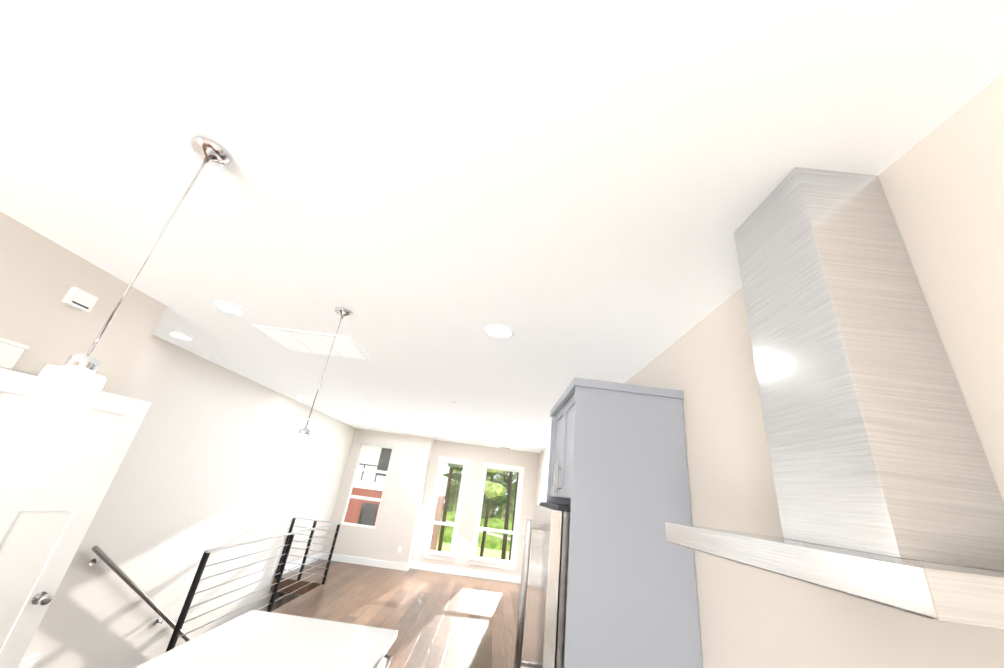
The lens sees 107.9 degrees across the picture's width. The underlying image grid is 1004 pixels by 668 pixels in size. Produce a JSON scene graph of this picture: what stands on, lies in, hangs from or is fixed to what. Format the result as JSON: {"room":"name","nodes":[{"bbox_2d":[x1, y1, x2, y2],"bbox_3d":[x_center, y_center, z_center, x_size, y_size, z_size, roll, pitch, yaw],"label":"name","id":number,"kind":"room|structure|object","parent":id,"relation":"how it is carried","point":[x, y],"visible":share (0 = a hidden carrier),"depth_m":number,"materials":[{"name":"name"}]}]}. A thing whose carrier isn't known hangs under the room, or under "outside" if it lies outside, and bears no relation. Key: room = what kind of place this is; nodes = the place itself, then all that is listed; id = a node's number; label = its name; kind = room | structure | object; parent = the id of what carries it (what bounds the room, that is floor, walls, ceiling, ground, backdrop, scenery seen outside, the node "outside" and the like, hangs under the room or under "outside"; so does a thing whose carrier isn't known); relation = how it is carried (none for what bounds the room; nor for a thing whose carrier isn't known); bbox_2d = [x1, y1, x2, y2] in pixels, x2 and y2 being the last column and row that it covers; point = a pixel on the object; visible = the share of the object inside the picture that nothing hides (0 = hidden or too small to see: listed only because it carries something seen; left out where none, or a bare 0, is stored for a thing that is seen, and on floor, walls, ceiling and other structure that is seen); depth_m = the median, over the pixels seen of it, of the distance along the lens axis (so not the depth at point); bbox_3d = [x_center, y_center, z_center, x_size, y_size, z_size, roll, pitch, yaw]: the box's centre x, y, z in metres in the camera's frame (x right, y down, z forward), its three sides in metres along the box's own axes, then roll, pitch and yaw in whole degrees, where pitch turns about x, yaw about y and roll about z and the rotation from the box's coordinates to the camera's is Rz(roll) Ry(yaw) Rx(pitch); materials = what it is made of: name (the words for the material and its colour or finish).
{"room":"kitchen","nodes":[
{"label":"kitchen","id":0,"kind":"room"},
{"bbox_2d":[0,211,167,394],"bbox_3d":[-2.869,-0.121,-0.429,0.120,2.900,6.140,7,-23,1],"label":"wall","id":1,"kind":"structure","parent":0,"point":[41,275],"depth_m":2.27,"materials":[{"name":"beige paint"}]},
{"bbox_2d":[0,337,29,369],"bbox_3d":[-2.943,0.891,1.164,0.172,2.295,1.100,7,-23,1],"label":"door frame","id":2,"kind":"structure","parent":1,"relation":"attached to","point":[11,352],"depth_m":2.04,"materials":[{"name":"white wood"}]},
{"bbox_2d":[0,368,151,667],"bbox_3d":[-2.755,1.300,1.871,0.317,2.130,0.805,7,-23,1],"label":"room door","id":3,"kind":"structure","parent":1,"relation":"in","point":[53,490],"depth_m":2.14,"materials":[{"name":"white wood"}]},
{"bbox_2d":[62,287,98,312],"bbox_3d":[-2.705,-0.219,2.349,0.037,0.110,0.140,7,-23,1],"label":"door chime","id":4,"kind":"object","parent":1,"relation":"attached to","point":[79,299],"visible":0.96,"depth_m":2.33,"materials":[{"name":"white plastic"}]},
{"bbox_2d":[22,334,355,667],"bbox_3d":[-4.073,3.792,5.044,0.120,6.000,7.060,7,-23,1],"label":"wall","id":5,"kind":"structure","parent":0,"point":[202,468],"depth_m":4.43,"materials":[{"name":"beige paint"}]},
{"bbox_2d":[18,654,38,667],"bbox_3d":[-3.918,2.513,2.468,0.016,0.135,1.310,7,-23,1],"label":"baseboard","id":6,"kind":"structure","parent":5,"relation":"attached to","point":[28,662],"depth_m":3.03,"materials":[{"name":"white wood"}]},
{"bbox_2d":[88,546,190,641],"bbox_3d":[-3.982,3.821,4.588,0.090,2.494,3.703,7,-23,1],"label":"stair handrail","id":7,"kind":"object","parent":5,"relation":"attached to","point":[115,568],"visible":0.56,"depth_m":3.79,"materials":[{"name":"dark stained wood"},{"name":"chrome brackets"}]},
{"bbox_2d":[276,552,322,573],"bbox_3d":[-4.043,4.622,7.377,0.016,0.135,1.880,7,-23,1],"label":"baseboard","id":8,"kind":"structure","parent":5,"relation":"attached to","point":[288,566],"depth_m":7.30,"materials":[{"name":"white wood"}]},
{"bbox_2d":[281,593,300,605],"bbox_3d":[-3.878,6.116,6.424,0.750,2.900,0.100,7,-23,1],"label":"wall","id":9,"kind":"structure","parent":0,"point":[289,598],"depth_m":6.86,"materials":[{"name":"beige paint"}]},
{"bbox_2d":[322,428,427,562],"bbox_3d":[-3.049,3.859,8.819,1.970,2.900,0.120,7,-23,1],"label":"wall","id":10,"kind":"structure","parent":0,"point":[385,538],"depth_m":8.69,"materials":[{"name":"beige paint"}]},
{"bbox_2d":[341,443,393,527],"bbox_3d":[-3.245,3.661,8.915,0.830,1.830,0.060,7,-23,1],"label":"window","id":11,"kind":"structure","parent":10,"relation":"in","point":[350,496],"depth_m":8.87,"materials":[{"name":"white"}]},
{"bbox_2d":[271,560,527,667],"bbox_3d":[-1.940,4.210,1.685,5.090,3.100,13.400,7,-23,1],"label":"floor","id":12,"kind":"structure","parent":0,"point":[439,620],"depth_m":5.75,"materials":[{"name":"brown wood"}]},
{"bbox_2d":[166,522,340,651],"bbox_3d":[-3.055,3.293,5.062,0.044,0.968,3.472,7,-23,1],"label":"guard rail","id":13,"kind":"object","parent":12,"relation":"on","point":[290,534],"depth_m":4.76,"materials":[{"name":"black metal"}]},
{"bbox_2d":[289,517,335,531],"bbox_3d":[-3.542,3.915,6.649,0.840,0.968,0.044,7,-23,1],"label":"guard rail","id":14,"kind":"object","parent":12,"relation":"on","point":[294,518],"depth_m":6.81,"materials":[{"name":"black metal"}]},
{"bbox_2d":[377,651,391,667],"bbox_3d":[-1.080,1.797,0.888,0.800,0.875,3.028,7,-23,1],"label":"kitchen island","id":15,"kind":"object","parent":12,"relation":"on","point":[383,661],"visible":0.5,"depth_m":2.28,"materials":[{"name":"white painted wood"},{"name":"white quartz"}]},
{"bbox_2d":[135,610,397,667],"bbox_3d":[-1.177,1.364,1.077,1.015,0.040,3.080,7,-23,1],"label":"island countertop","id":16,"kind":"structure","parent":15,"relation":"on","point":[256,639],"depth_m":2.08,"materials":[{"name":"white stone"}]},
{"bbox_2d":[514,502,569,667],"bbox_3d":[0.469,1.988,2.062,0.820,1.825,0.903,7,-23,1],"label":"fridge","id":17,"kind":"object","parent":12,"relation":"on","point":[544,639],"visible":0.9,"depth_m":2.00,"materials":[{"name":"silver metal"}]},
{"bbox_2d":[546,377,702,667],"bbox_3d":[0.606,1.669,2.201,0.665,2.550,1.028,7,-23,1],"label":"cabinet","id":18,"kind":"object","parent":12,"relation":"on","point":[618,481],"visible":0.98,"depth_m":1.94,"materials":[{"name":"grey wood"}]},
{"bbox_2d":[403,438,433,563],"bbox_3d":[-2.016,4.048,8.938,0.120,2.900,0.440,7,-23,1],"label":"wall jog","id":19,"kind":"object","parent":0,"point":[417,507],"visible":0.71,"depth_m":8.76,"materials":[{"name":"beige paint"}]},
{"bbox_2d":[411,440,538,577],"bbox_3d":[-0.586,4.284,9.048,2.770,2.900,0.120,7,-23,1],"label":"wall","id":20,"kind":"structure","parent":0,"point":[476,456],"depth_m":9.10,"materials":[{"name":"beige paint"}]},
{"bbox_2d":[321,553,528,584],"bbox_3d":[-1.724,5.335,8.319,4.740,0.135,0.336,7,-23,1],"label":"baseboard","id":21,"kind":"structure","parent":20,"relation":"attached to","point":[422,566],"depth_m":8.40,"materials":[{"name":"white wood"}]},
{"bbox_2d":[421,456,468,561],"bbox_3d":[-1.363,4.246,9.008,0.800,2.270,0.155,7,-23,1],"label":"window","id":22,"kind":"structure","parent":20,"relation":"in","point":[427,553],"depth_m":8.91,"materials":[{"name":"white"}]},
{"bbox_2d":[469,462,524,569],"bbox_3d":[-0.093,4.399,8.975,1.120,2.270,0.155,7,-23,1],"label":"window","id":23,"kind":"structure","parent":20,"relation":"in","point":[474,559],"depth_m":8.87,"materials":[{"name":"white"}]},
{"bbox_2d":[0,0,1003,452],"bbox_3d":[-1.397,0.102,3.464,5.330,0.120,13.640,7,-23,1],"label":"ceiling","id":24,"kind":"structure","parent":0,"point":[426,192],"depth_m":1.30,"materials":[{"name":"white paint"}]},
{"bbox_2d":[6,136,231,438],"bbox_3d":[-1.163,-0.212,1.177,0.130,1.054,0.130,7,-23,1],"label":"pendant light","id":25,"kind":"object","parent":24,"relation":"hanging from","point":[57,402],"visible":1,"depth_m":0.99,"materials":[{"name":"white glass"}]},
{"bbox_2d":[168,331,193,339],"bbox_3d":[-3.221,0.023,3.670,0.214,0.012,0.214,7,-23,1],"label":"recessed light","id":26,"kind":"object","parent":24,"relation":"in","point":[180,335],"visible":0.98,"depth_m":3.66,"materials":[{"name":"white plastic"}]},
{"bbox_2d":[206,354,218,360],"bbox_3d":[-3.387,0.277,4.274,0.130,0.037,0.130,7,-23,1],"label":"smoke detector","id":27,"kind":"object","parent":24,"relation":"attached to","point":[211,357],"visible":1,"depth_m":4.24,"materials":[{"name":"white plastic"}]},
{"bbox_2d":[214,301,245,314],"bbox_3d":[-2.099,-0.196,2.823,0.214,0.012,0.214,7,-23,1],"label":"recessed light","id":28,"kind":"object","parent":24,"relation":"in","point":[229,307],"visible":1,"depth_m":2.81,"materials":[{"name":"white plastic"}]},
{"bbox_2d":[252,325,370,360],"bbox_3d":[-1.716,0.093,3.373,0.840,0.012,0.600,7,-23,1],"label":"ceiling vent","id":29,"kind":"object","parent":24,"relation":"in","point":[310,342],"visible":1,"depth_m":3.33,"materials":[{"name":"white metal"}]},
{"bbox_2d":[282,307,352,467],"bbox_3d":[-1.194,0.317,2.408,0.130,1.054,0.130,7,-23,1],"label":"pendant light","id":30,"kind":"object","parent":24,"relation":"hanging from","point":[298,448],"visible":1,"depth_m":2.21,"materials":[{"name":"white glass"}]},
{"bbox_2d":[484,325,513,337],"bbox_3d":[-0.021,-0.013,2.612,0.214,0.012,0.214,7,-23,1],"label":"recessed light","id":31,"kind":"object","parent":24,"relation":"in","point":[498,331],"visible":1,"depth_m":2.60,"materials":[{"name":"white plastic"}]},
{"bbox_2d":[535,73,1003,667],"bbox_3d":[0.993,1.904,2.816,0.120,3.100,13.520,7,-23,1],"label":"wall","id":32,"kind":"structure","parent":0,"point":[943,185],"depth_m":1.07,"materials":[{"name":"beige paint"}]},
{"bbox_2d":[665,167,1003,629],"bbox_3d":[0.866,0.055,1.071,0.476,1.131,0.820,7,-23,1],"label":"range hood","id":33,"kind":"object","parent":32,"relation":"attached to","point":[888,493],"visible":1,"depth_m":0.90,"materials":[{"name":"silver metal"}]},
{"label":"outside","id":34,"kind":"structure","parent":0,"visible":0},
{"bbox_2d":[436,542,508,560],"bbox_3d":[-1.750,24.361,43.493,120.000,0.210,78.700,7,-23,1],"label":"ground","id":35,"kind":"structure","parent":34,"point":[446,547],"depth_m":32.99,"materials":[{"name":"beige"}]},
{"bbox_2d":[344,445,449,550],"bbox_3d":[-10.284,8.335,28.714,12.000,15.300,8.100,7,-23,1],"label":"neighbouring house","id":36,"kind":"structure","parent":35,"relation":"on","point":[378,456],"depth_m":25.40,"materials":[{"name":"brown"}]},
{"bbox_2d":[437,463,518,560],"bbox_3d":[0.838,5.116,24.703,11.601,20.939,23.614,7,-23,1],"label":"trees","id":37,"kind":"object","parent":35,"relation":"on","point":[496,488],"depth_m":21.30,"materials":[{"name":"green plant"}]},
{"bbox_2d":[437,469,516,550],"bbox_3d":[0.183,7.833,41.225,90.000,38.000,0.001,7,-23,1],"label":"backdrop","id":38,"kind":"structure","parent":34,"point":[489,540],"depth_m":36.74,"materials":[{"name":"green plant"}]}
]}

